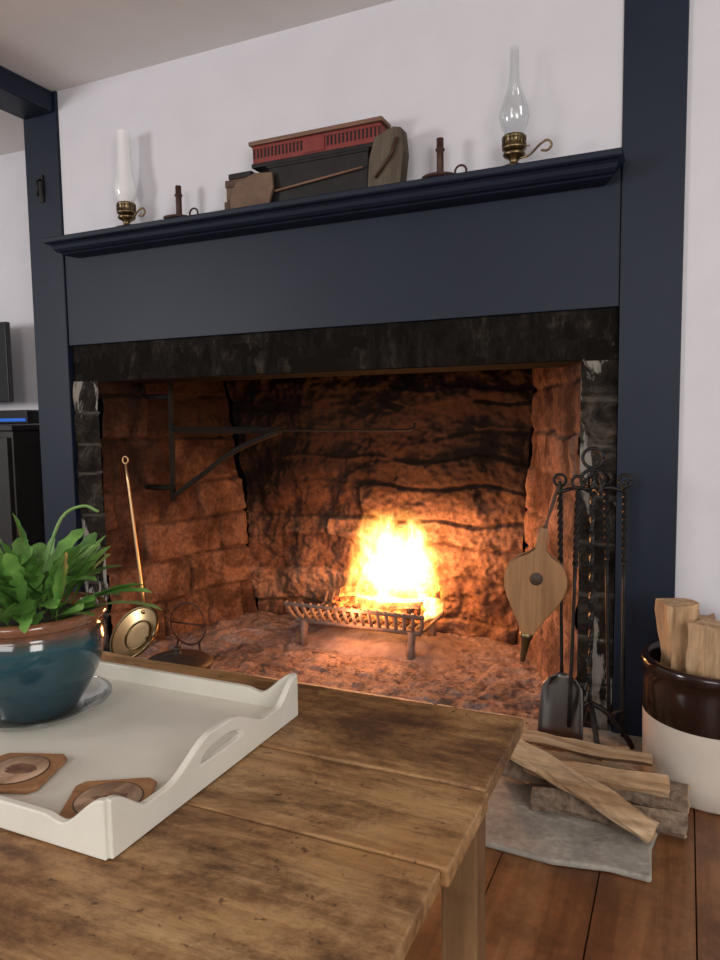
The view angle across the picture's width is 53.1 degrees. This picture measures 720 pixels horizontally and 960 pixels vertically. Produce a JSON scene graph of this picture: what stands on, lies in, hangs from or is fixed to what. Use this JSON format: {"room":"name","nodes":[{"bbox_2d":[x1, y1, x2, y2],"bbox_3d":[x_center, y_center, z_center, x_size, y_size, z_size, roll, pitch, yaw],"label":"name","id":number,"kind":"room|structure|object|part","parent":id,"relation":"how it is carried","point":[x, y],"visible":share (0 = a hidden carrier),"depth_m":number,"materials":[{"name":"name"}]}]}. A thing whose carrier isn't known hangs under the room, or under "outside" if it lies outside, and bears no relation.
{"room":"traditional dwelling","nodes":[
{"label":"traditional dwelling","id":0,"kind":"room"},
{"bbox_2d":[0,150,37,424],"bbox_3d":[-2.318,-0.491,4.027,2.439,2.340,0.100,1,5,24],"label":"wall","id":1,"kind":"structure","parent":0,"point":[16,298],"depth_m":3.66,"materials":[{"name":"white paint"}]},
{"bbox_2d":[0,0,393,155],"bbox_3d":[-1.039,-1.428,0.657,7.500,0.080,6.400,1,5,24],"label":"ceiling","id":2,"kind":"structure","parent":0,"point":[55,45],"depth_m":2.48,"materials":[{"name":"paint"}]},
{"bbox_2d":[0,66,52,118],"bbox_3d":[-2.357,-1.331,0.707,0.170,0.084,4.988,1,5,24],"label":"ceiling beam","id":3,"kind":"structure","parent":2,"relation":"attached to","point":[20,97],"depth_m":2.84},
{"bbox_2d":[57,0,719,620],"bbox_3d":[1.021,-0.367,2.081,4.870,2.340,0.100,1,5,24],"label":"wall","id":4,"kind":"structure","parent":0,"point":[433,69],"depth_m":2.28,"materials":[{"name":"white paint"}]},
{"bbox_2d":[23,91,84,591],"bbox_3d":[-1.283,-0.426,3.127,0.188,2.340,0.130,1,5,24],"label":"post","id":5,"kind":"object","parent":4,"relation":"attached to","point":[54,355],"depth_m":3.05,"materials":[{"name":"blue paint"}]},
{"bbox_2d":[36,175,44,202],"bbox_3d":[-1.330,-1.212,2.987,0.022,0.110,0.030,1,5,24],"label":"latch","id":6,"kind":"object","parent":5,"relation":"attached to","point":[39,189],"visible":1,"depth_m":2.99,"materials":[{"name":"black metal"}]},
{"bbox_2d":[612,0,689,736],"bbox_3d":[0.869,-0.371,2.155,0.168,2.340,0.132,1,5,24],"label":"post","id":7,"kind":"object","parent":4,"relation":"attached to","point":[656,32],"depth_m":2.09,"materials":[{"name":"blue paint"}]},
{"bbox_2d":[404,808,719,959],"bbox_3d":[-0.940,0.993,0.840,7.643,0.101,6.400,1,5,24],"label":"floor","id":8,"kind":"structure","parent":0,"point":[535,910],"depth_m":1.46,"materials":[{"name":"brown wood"}]},
{"bbox_2d":[0,424,45,554],"bbox_3d":[-1.851,0.221,3.592,0.840,0.985,0.415,1,5,24],"label":"media cabinet","id":9,"kind":"object","parent":8,"relation":"on","point":[21,488],"visible":0.41,"depth_m":3.29,"materials":[{"name":"wood"}]},
{"bbox_2d":[0,322,13,401],"bbox_3d":[-2.041,-0.535,3.712,0.700,0.504,0.095,1,5,24],"label":"television","id":10,"kind":"object","parent":9,"relation":"on","point":[6,375],"visible":1,"depth_m":3.55,"materials":[{"name":"black plastic"}]},
{"bbox_3d":[-1.743,0.228,3.347,0.370,0.850,0.019,1,5,24],"label":"door","id":11,"kind":"part","parent":9,"relation":"part of","materials":[{"name":"black wood"}]},
{"bbox_2d":[0,410,38,423],"bbox_3d":[-1.854,-0.306,3.533,0.700,0.065,0.086,1,5,24],"label":"bar","id":12,"kind":"object","parent":9,"relation":"on","point":[6,416],"visible":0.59,"depth_m":3.39,"materials":[{"name":"black plastic"}]},
{"bbox_2d":[103,651,250,674],"bbox_3d":[-0.952,0.778,2.638,0.850,0.014,0.710,1,5,24],"label":"stone","id":13,"kind":"object","parent":8,"relation":"on","point":[103,651],"visible":0.08,"depth_m":2.83,"materials":[{"name":"brown stone"}]},
{"bbox_2d":[148,646,212,668],"bbox_3d":[-0.675,0.689,2.675,0.256,0.146,0.256,1,5,24],"label":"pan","id":14,"kind":"object","parent":13,"relation":"on","point":[190,657],"visible":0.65,"depth_m":2.65,"materials":[{"name":"black metal"}]},
{"bbox_2d":[170,602,206,649],"bbox_3d":[-0.686,0.614,2.866,0.178,0.262,0.019,1,5,24],"label":"trivet","id":15,"kind":"object","parent":13,"relation":"on","point":[177,605],"visible":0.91,"depth_m":2.86,"materials":[{"name":"black metal"}]},
{"bbox_2d":[0,652,523,959],"bbox_3d":[-0.532,0.667,1.167,1.422,0.480,0.848,1,5,24],"label":"coffee table","id":16,"kind":"object","parent":8,"relation":"on","point":[336,837],"visible":0.55,"depth_m":0.88,"materials":[{"name":"brown wood"}]},
{"bbox_2d":[0,661,297,859],"bbox_3d":[-0.505,0.387,1.192,0.668,0.074,0.461,1,5,24],"label":"serving tray","id":17,"kind":"object","parent":16,"relation":"on","point":[182,732],"visible":0.84,"depth_m":1.13,"materials":[{"name":"beige paint"}]},
{"bbox_2d":[0,753,66,793],"bbox_3d":[-0.496,0.423,1.044,0.108,0.010,0.108,0,5,4],"label":"coaster","id":18,"kind":"object","parent":17,"relation":"on","point":[20,773],"visible":1,"depth_m":1.04,"materials":[{"name":"brown wood"}]},
{"bbox_2d":[0,504,161,731],"bbox_3d":[-0.579,0.228,1.254,0.390,0.364,0.380,1,5,24],"label":"potted plant","id":19,"kind":"object","parent":17,"relation":"on","point":[52,638],"visible":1,"depth_m":1.19,"materials":[{"name":"green plant"}]},
{"bbox_3d":[-0.573,0.312,1.265,0.252,0.179,0.252,1,5,24],"label":"pot","id":20,"kind":"part","parent":19,"relation":"part of","materials":[{"name":"teal ceramic"}]},
{"bbox_2d":[59,777,156,818],"bbox_3d":[-0.335,0.428,0.960,0.111,0.010,0.111,-1,5,-6],"label":"coaster","id":21,"kind":"object","parent":17,"relation":"on","point":[83,794],"visible":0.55,"depth_m":0.98,"materials":[{"name":"brown wood"}]},
{"bbox_3d":[0.177,0.666,1.229,0.062,0.452,0.062,1,5,24],"label":"leg","id":22,"kind":"part","parent":16,"relation":"part of","materials":[{"name":"brown wood"}]},
{"bbox_2d":[253,675,432,703],"bbox_3d":[-0.221,0.796,2.308,0.735,0.014,0.710,1,5,24],"label":"stone","id":23,"kind":"object","parent":8,"relation":"on","point":[253,675],"visible":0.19,"depth_m":2.59,"materials":[{"name":"brown stone"}]},
{"bbox_2d":[65,167,621,730],"bbox_3d":[-0.019,-0.114,3.062,2.178,1.734,0.981,1,5,24],"label":"fireplace","id":24,"kind":"object","parent":8,"relation":"on","point":[491,328],"visible":0.78,"depth_m":2.97,"materials":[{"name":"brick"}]},
{"bbox_2d":[109,456,158,656],"bbox_3d":[-0.890,0.302,2.827,0.233,0.785,0.188,1,5,24],"label":"pan","id":25,"kind":"object","parent":24,"relation":"hanging from","point":[134,633],"visible":0.92,"depth_m":2.88,"materials":[{"name":"gold metal"}]},
{"bbox_3d":[-0.910,0.232,2.918,0.093,0.597,0.012,3,6,35],"label":"handle","id":26,"kind":"part","parent":25,"relation":"part of","materials":[{"name":"gold metal"}]},
{"bbox_2d":[142,382,415,501],"bbox_3d":[-0.383,-0.173,2.957,1.300,0.560,0.028,1,5,24],"label":"crane","id":27,"kind":"object","parent":24,"relation":"attached to","point":[268,432],"depth_m":3.08,"materials":[{"name":"black metal"}]},
{"bbox_2d":[43,147,624,257],"bbox_3d":[-0.245,-0.912,2.477,2.172,0.061,0.128,1,5,24],"label":"mantel shelf","id":28,"kind":"object","parent":24,"relation":"attached to","point":[596,168],"visible":1,"depth_m":2.34,"materials":[{"name":"blue paint"}]},
{"bbox_2d":[114,130,145,226],"bbox_3d":[-0.864,-1.139,2.735,0.164,0.362,0.092,1,5,24],"label":"oil lamp","id":29,"kind":"object","parent":28,"relation":"on","point":[125,188],"visible":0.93,"depth_m":2.72,"materials":[{"name":"glass"}]},
{"bbox_3d":[-0.895,-1.038,2.758,0.072,0.047,0.072,1,5,24],"label":"burner","id":30,"kind":"part","parent":29,"relation":"part of","materials":[{"name":"gold metal"}]},
{"bbox_2d":[163,185,198,218],"bbox_3d":[-0.663,-1.018,2.656,0.126,0.128,0.116,-2,5,-16],"label":"chamberstick","id":31,"kind":"object","parent":28,"relation":"on","point":[178,194],"visible":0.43,"depth_m":2.64,"materials":[{"name":"metal"}]},
{"bbox_3d":[-0.667,-0.960,2.660,0.116,0.013,0.116,1,5,24],"label":"dish","id":32,"kind":"part","parent":31,"relation":"part of","materials":[{"name":"metal"}]},
{"bbox_2d":[174,185,182,213],"bbox_3d":[-0.668,-1.021,2.655,0.029,0.122,0.029,1,5,24],"label":"socket","id":33,"kind":"object","parent":31,"relation":"attached to","point":[178,195],"depth_m":2.65,"materials":[{"name":"metal"}]},
{"bbox_3d":[-0.607,-0.974,2.631,0.043,0.043,0.007,1,5,24],"label":"ring handle","id":34,"kind":"part","parent":31,"relation":"part of","materials":[{"name":"metal"}]},
{"bbox_2d":[224,171,273,208],"bbox_3d":[-0.377,-1.012,2.528,0.215,0.132,0.092,1,5,24],"label":"stacked books","id":35,"kind":"object","parent":28,"relation":"on","point":[248,188],"visible":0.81,"depth_m":2.49,"materials":[{"name":"paper"}]},
{"bbox_2d":[224,201,230,208],"bbox_3d":[-0.392,-0.968,2.553,0.170,0.040,0.065,1,5,24],"label":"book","id":36,"kind":"object","parent":35,"relation":"on","point":[227,204],"depth_m":2.55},
{"bbox_2d":[226,188,233,201],"bbox_3d":[-0.388,-1.011,2.547,0.160,0.044,0.065,1,5,24],"label":"book","id":37,"kind":"object","parent":35,"relation":"on","point":[229,190],"depth_m":2.55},
{"bbox_2d":[225,177,245,188],"bbox_3d":[-0.390,-1.047,2.545,0.165,0.026,0.065,1,5,24],"label":"book","id":38,"kind":"object","parent":35,"relation":"on","point":[229,184],"depth_m":2.54,"materials":[{"name":"brown leather"}]},
{"bbox_2d":[228,171,253,179],"bbox_3d":[-0.409,-1.071,2.551,0.095,0.019,0.065,1,5,24],"label":"book","id":39,"kind":"object","parent":35,"relation":"on","point":[236,176],"depth_m":2.52,"materials":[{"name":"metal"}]},
{"bbox_2d":[267,147,370,201],"bbox_3d":[-0.132,-1.009,2.426,0.385,0.136,0.084,1,5,24],"label":"tin box","id":40,"kind":"object","parent":28,"relation":"on","point":[348,170],"visible":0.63,"depth_m":2.39,"materials":[{"name":"black metal"}]},
{"bbox_3d":[-0.141,-0.998,2.389,0.331,0.038,0.007,1,5,24],"label":"leaning rod","id":41,"kind":"part","parent":40,"relation":"part of","materials":[{"name":"brown wood"}]},
{"bbox_3d":[-0.131,-1.072,2.425,0.385,0.010,0.075,1,5,24],"label":"lid","id":42,"kind":"part","parent":40,"relation":"part of","materials":[{"name":"metal"}]},
{"bbox_2d":[248,116,390,172],"bbox_3d":[-0.142,-1.124,2.421,0.500,0.092,0.080,1,5,24],"label":"car","id":43,"kind":"object","parent":40,"relation":"on","point":[359,134],"visible":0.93,"depth_m":2.39,"materials":[{"name":"metal"}]},
{"bbox_3d":[-0.154,-1.117,2.394,0.080,0.048,0.004,1,5,24],"label":"door","id":44,"kind":"part","parent":43,"relation":"part of","materials":[{"name":"red paint"}]},
{"bbox_3d":[-0.154,-1.137,2.393,0.480,0.003,0.003,1,5,24],"label":"rail","id":45,"kind":"part","parent":43,"relation":"part of","materials":[{"name":"red paint"}]},
{"bbox_2d":[368,126,408,186],"bbox_3d":[0.088,-1.023,2.294,0.123,0.178,0.067,1,5,24],"label":"wood block","id":46,"kind":"object","parent":28,"relation":"on","point":[389,156],"visible":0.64,"depth_m":2.27,"materials":[{"name":"wood"}]},
{"bbox_2d":[422,137,466,177],"bbox_3d":[0.254,-0.995,2.242,0.126,0.130,0.116,-2,5,-16],"label":"chamberstick","id":47,"kind":"object","parent":28,"relation":"on","point":[440,149],"visible":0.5,"depth_m":2.23,"materials":[{"name":"metal"}]},
{"bbox_3d":[0.250,-0.937,2.245,0.116,0.013,0.116,1,5,24],"label":"dish","id":48,"kind":"part","parent":47,"relation":"part of","materials":[{"name":"metal"}]},
{"bbox_2d":[435,137,444,171],"bbox_3d":[0.249,-0.998,2.240,0.029,0.124,0.029,1,5,24],"label":"socket","id":49,"kind":"object","parent":47,"relation":"attached to","point":[440,149],"depth_m":2.23,"materials":[{"name":"metal"}]},
{"bbox_3d":[0.310,-0.951,2.217,0.043,0.043,0.007,1,5,24],"label":"ring handle","id":50,"kind":"part","parent":47,"relation":"part of","materials":[{"name":"metal"}]},
{"bbox_2d":[499,75,552,165],"bbox_3d":[0.491,-1.100,2.123,0.164,0.352,0.092,1,5,24],"label":"oil lamp","id":51,"kind":"object","parent":28,"relation":"on","point":[514,146],"visible":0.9,"depth_m":2.12,"materials":[{"name":"aged brass"},{"name":"clear glass"}]},
{"bbox_3d":[0.460,-1.003,2.146,0.072,0.047,0.072,1,5,24],"label":"burner","id":52,"kind":"part","parent":51,"relation":"part of","materials":[{"name":"gold metal"}]},
{"bbox_3d":[-0.226,-0.739,2.568,2.180,0.400,0.022,1,5,24],"label":"overmantel panel","id":53,"kind":"part","parent":24,"relation":"part of","materials":[{"name":"blue paint"}]},
{"bbox_2d":[284,591,444,660],"bbox_3d":[0.036,0.620,3.176,0.641,0.206,0.367,1,5,24],"label":"grate","id":54,"kind":"object","parent":24,"relation":"on","point":[411,631],"depth_m":3.06,"materials":[{"name":"black metal"}]},
{"bbox_2d":[211,640,538,723],"bbox_3d":[-0.103,0.756,2.703,1.573,0.014,0.617,1,5,24],"label":"debris","id":55,"kind":"object","parent":24,"relation":"on","point":[293,658],"visible":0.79,"depth_m":2.73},
{"bbox_2d":[332,581,441,622],"bbox_3d":[0.132,0.357,3.137,0.524,0.481,0.290,1,5,24],"label":"firewood","id":56,"kind":"object","parent":24,"relation":"on","point":[416,598],"visible":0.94,"depth_m":3.11,"materials":[{"name":"brown wood"}]},
{"bbox_2d":[437,704,657,882],"bbox_3d":[0.445,0.815,1.992,0.730,0.014,0.738,1,5,24],"label":"stone","id":57,"kind":"object","parent":8,"relation":"on","point":[512,826],"visible":0.33,"depth_m":1.69,"materials":[{"name":"grey stone"}]},
{"bbox_2d":[583,707,586,720],"bbox_3d":[0.676,0.710,2.174,0.014,0.147,0.136,0,5,4],"label":"foot","id":58,"kind":"object","parent":57,"relation":"on","point":[585,708],"visible":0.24,"depth_m":2.17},
{"bbox_2d":[588,701,601,760],"bbox_3d":[0.667,0.722,2.046,0.014,0.147,0.136,0,5,4],"label":"foot","id":59,"kind":"object","parent":57,"relation":"on","point":[590,704],"visible":0.58,"depth_m":2.04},
{"bbox_2d":[501,729,690,843],"bbox_3d":[0.588,0.724,1.834,0.491,0.216,0.317,3,6,37],"label":"firewood pile","id":60,"kind":"object","parent":57,"relation":"on","point":[589,788],"visible":0.98,"depth_m":1.75,"materials":[{"name":"brown wood"}]},
{"bbox_2d":[591,701,634,749],"bbox_3d":[0.735,0.715,2.105,0.136,0.147,0.014,0,5,4],"label":"foot","id":61,"kind":"object","parent":57,"relation":"on","point":[599,707],"visible":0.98,"depth_m":2.10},
{"bbox_2d":[641,598,719,814],"bbox_3d":[0.947,0.573,1.922,0.372,0.494,0.372,1,5,24],"label":"crock","id":62,"kind":"object","parent":8,"relation":"on","point":[681,679],"visible":0.98,"depth_m":1.83,"materials":[{"name":"beige ceramic"}]},
{"bbox_2d":[605,560,610,723],"bbox_3d":[0.735,0.481,2.135,0.011,0.490,0.034,-2,5,-17],"label":"shaft","id":63,"kind":"object","parent":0,"point":[606,561],"visible":0.98,"depth_m":2.13,"materials":[{"name":"metal"}]},
{"bbox_2d":[610,709,621,723],"bbox_3d":[0.749,0.687,2.099,0.036,0.046,0.021,1,5,24],"label":"poker tip","id":64,"kind":"object","parent":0,"point":[615,712],"depth_m":2.09,"materials":[{"name":"black metal"}]},
{"bbox_3d":[0.608,0.716,2.115,0.128,0.147,0.058,1,5,24],"label":"foot","id":65,"kind":"object","parent":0,"visible":0},
{"bbox_2d":[586,470,594,722],"bbox_3d":[0.666,0.341,2.077,0.015,0.740,0.015,1,5,24],"label":"stand shaft","id":66,"kind":"object","parent":65,"relation":"on","point":[592,473],"visible":0.99,"depth_m":2.07,"materials":[{"name":"black metal"}]},
{"bbox_2d":[558,481,590,492],"bbox_3d":[0.613,0.019,2.053,0.098,0.034,0.010,0,5,4],"label":"hook","id":67,"kind":"object","parent":66,"relation":"attached to","point":[560,490],"visible":0.77,"depth_m":2.05,"materials":[{"name":"metal"}]},
{"bbox_2d":[504,486,567,661],"bbox_3d":[0.497,0.270,2.040,0.174,0.510,0.054,0,5,14],"label":"bellows","id":68,"kind":"object","parent":67,"relation":"hanging from","point":[535,581],"visible":1,"depth_m":2.02,"materials":[{"name":"brown wood"}]},
{"bbox_2d":[552,473,566,486],"bbox_3d":[0.577,0.001,2.080,0.043,0.043,0.009,1,5,24],"label":"loop","id":69,"kind":"object","parent":67,"relation":"hanging from","point":[558,474],"depth_m":2.08,"materials":[{"name":"black metal"}]},
{"bbox_2d":[557,487,562,562],"bbox_3d":[0.581,0.130,2.090,0.022,0.220,0.019,1,5,24],"label":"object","id":70,"kind":"object","parent":69,"relation":"attached to","point":[559,500],"depth_m":2.09,"materials":[{"name":"black metal"}]},
{"bbox_2d":[559,563,563,672],"bbox_3d":[0.589,0.415,2.110,0.018,0.350,0.014,1,5,24],"label":"shaft","id":71,"kind":"object","parent":70,"relation":"attached to","point":[561,603],"depth_m":2.11,"materials":[{"name":"black metal"}]},
{"bbox_2d":[537,672,582,745],"bbox_3d":[0.584,0.670,2.090,0.128,0.214,0.063,1,5,24],"label":"shovel pan","id":72,"kind":"object","parent":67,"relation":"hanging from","point":[552,719],"visible":0.75,"depth_m":2.10,"materials":[{"name":"black metal"}]},
{"bbox_2d":[567,567,576,727],"bbox_3d":[0.605,0.479,2.057,0.023,0.470,0.011,1,5,24],"label":"shaft","id":73,"kind":"object","parent":72,"relation":"in","point":[574,568],"visible":1,"depth_m":2.05,"materials":[{"name":"metal"}]},
{"bbox_2d":[572,489,580,566],"bbox_3d":[0.609,0.136,2.023,0.023,0.220,0.017,1,5,24],"label":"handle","id":74,"kind":"object","parent":67,"relation":"hanging from","point":[577,504],"visible":1,"depth_m":2.02,"materials":[{"name":"metal"}]},
{"bbox_2d":[570,475,585,489],"bbox_3d":[0.610,0.006,2.011,0.043,0.043,0.009,1,5,24],"label":"loop","id":75,"kind":"object","parent":67,"relation":"hanging from","point":[573,478],"visible":1,"depth_m":2.01,"materials":[{"name":"metal"}]},
{"bbox_2d":[579,469,605,493],"bbox_3d":[0.661,0.002,2.048,0.074,0.074,0.010,1,5,24],"label":"heart","id":76,"kind":"object","parent":66,"relation":"attached to","point":[584,472],"depth_m":2.04,"materials":[{"name":"black metal"}]},
{"bbox_2d":[581,446,604,468],"bbox_3d":[0.661,-0.062,2.042,0.066,0.066,0.010,1,5,24],"label":"ring","id":77,"kind":"object","parent":66,"relation":"attached to","point":[586,450],"depth_m":2.04,"materials":[{"name":"black metal"}]},
{"bbox_2d":[591,484,602,495],"bbox_3d":[0.658,0.023,2.001,0.010,0.034,0.098,0,5,4],"label":"hook","id":78,"kind":"object","parent":66,"relation":"attached to","point":[599,491],"visible":1,"depth_m":1.96,"materials":[{"name":"metal"}]},
{"bbox_2d":[597,480,627,491],"bbox_3d":[0.710,0.019,2.046,0.098,0.034,0.010,0,5,4],"label":"hook","id":79,"kind":"object","parent":66,"relation":"attached to","point":[625,481],"visible":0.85,"depth_m":2.04,"materials":[{"name":"metal"}]},
{"bbox_2d":[620,565,625,736],"bbox_3d":[0.761,0.495,2.082,0.014,0.510,0.011,1,5,24],"label":"poker shaft","id":80,"kind":"object","parent":79,"relation":"hanging from","point":[623,626],"visible":1,"depth_m":2.08,"materials":[{"name":"black metal"}]},
{"bbox_2d":[617,473,632,487],"bbox_3d":[0.751,0.002,2.040,0.043,0.043,0.009,1,5,24],"label":"loop","id":81,"kind":"object","parent":79,"relation":"hanging from","point":[620,476],"depth_m":2.04,"materials":[{"name":"black metal"}]},
{"bbox_2d":[621,488,627,564],"bbox_3d":[0.754,0.131,2.051,0.019,0.220,0.017,1,5,24],"label":"poker twist","id":82,"kind":"object","parent":81,"relation":"attached to","point":[624,539],"depth_m":2.05,"materials":[{"name":"black metal"}]},
{"bbox_3d":[0.665,0.015,2.097,0.041,0.034,0.094,1,5,24],"label":"hook","id":83,"kind":"object","parent":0,"visible":0},
{"bbox_2d":[598,471,613,484],"bbox_3d":[0.722,-0.004,2.113,0.043,0.043,0.009,1,5,24],"label":"loop","id":84,"kind":"object","parent":83,"relation":"hanging from","point":[604,472],"visible":0.74,"depth_m":2.11,"materials":[{"name":"metal"}]},
{"bbox_2d":[603,485,609,559],"bbox_3d":[0.725,0.126,2.120,0.017,0.221,0.026,-2,5,-17],"label":"tongs right twist","id":85,"kind":"object","parent":83,"relation":"hanging from","point":[605,492],"visible":0.94,"depth_m":2.12,"materials":[{"name":"metal"}]}
]}

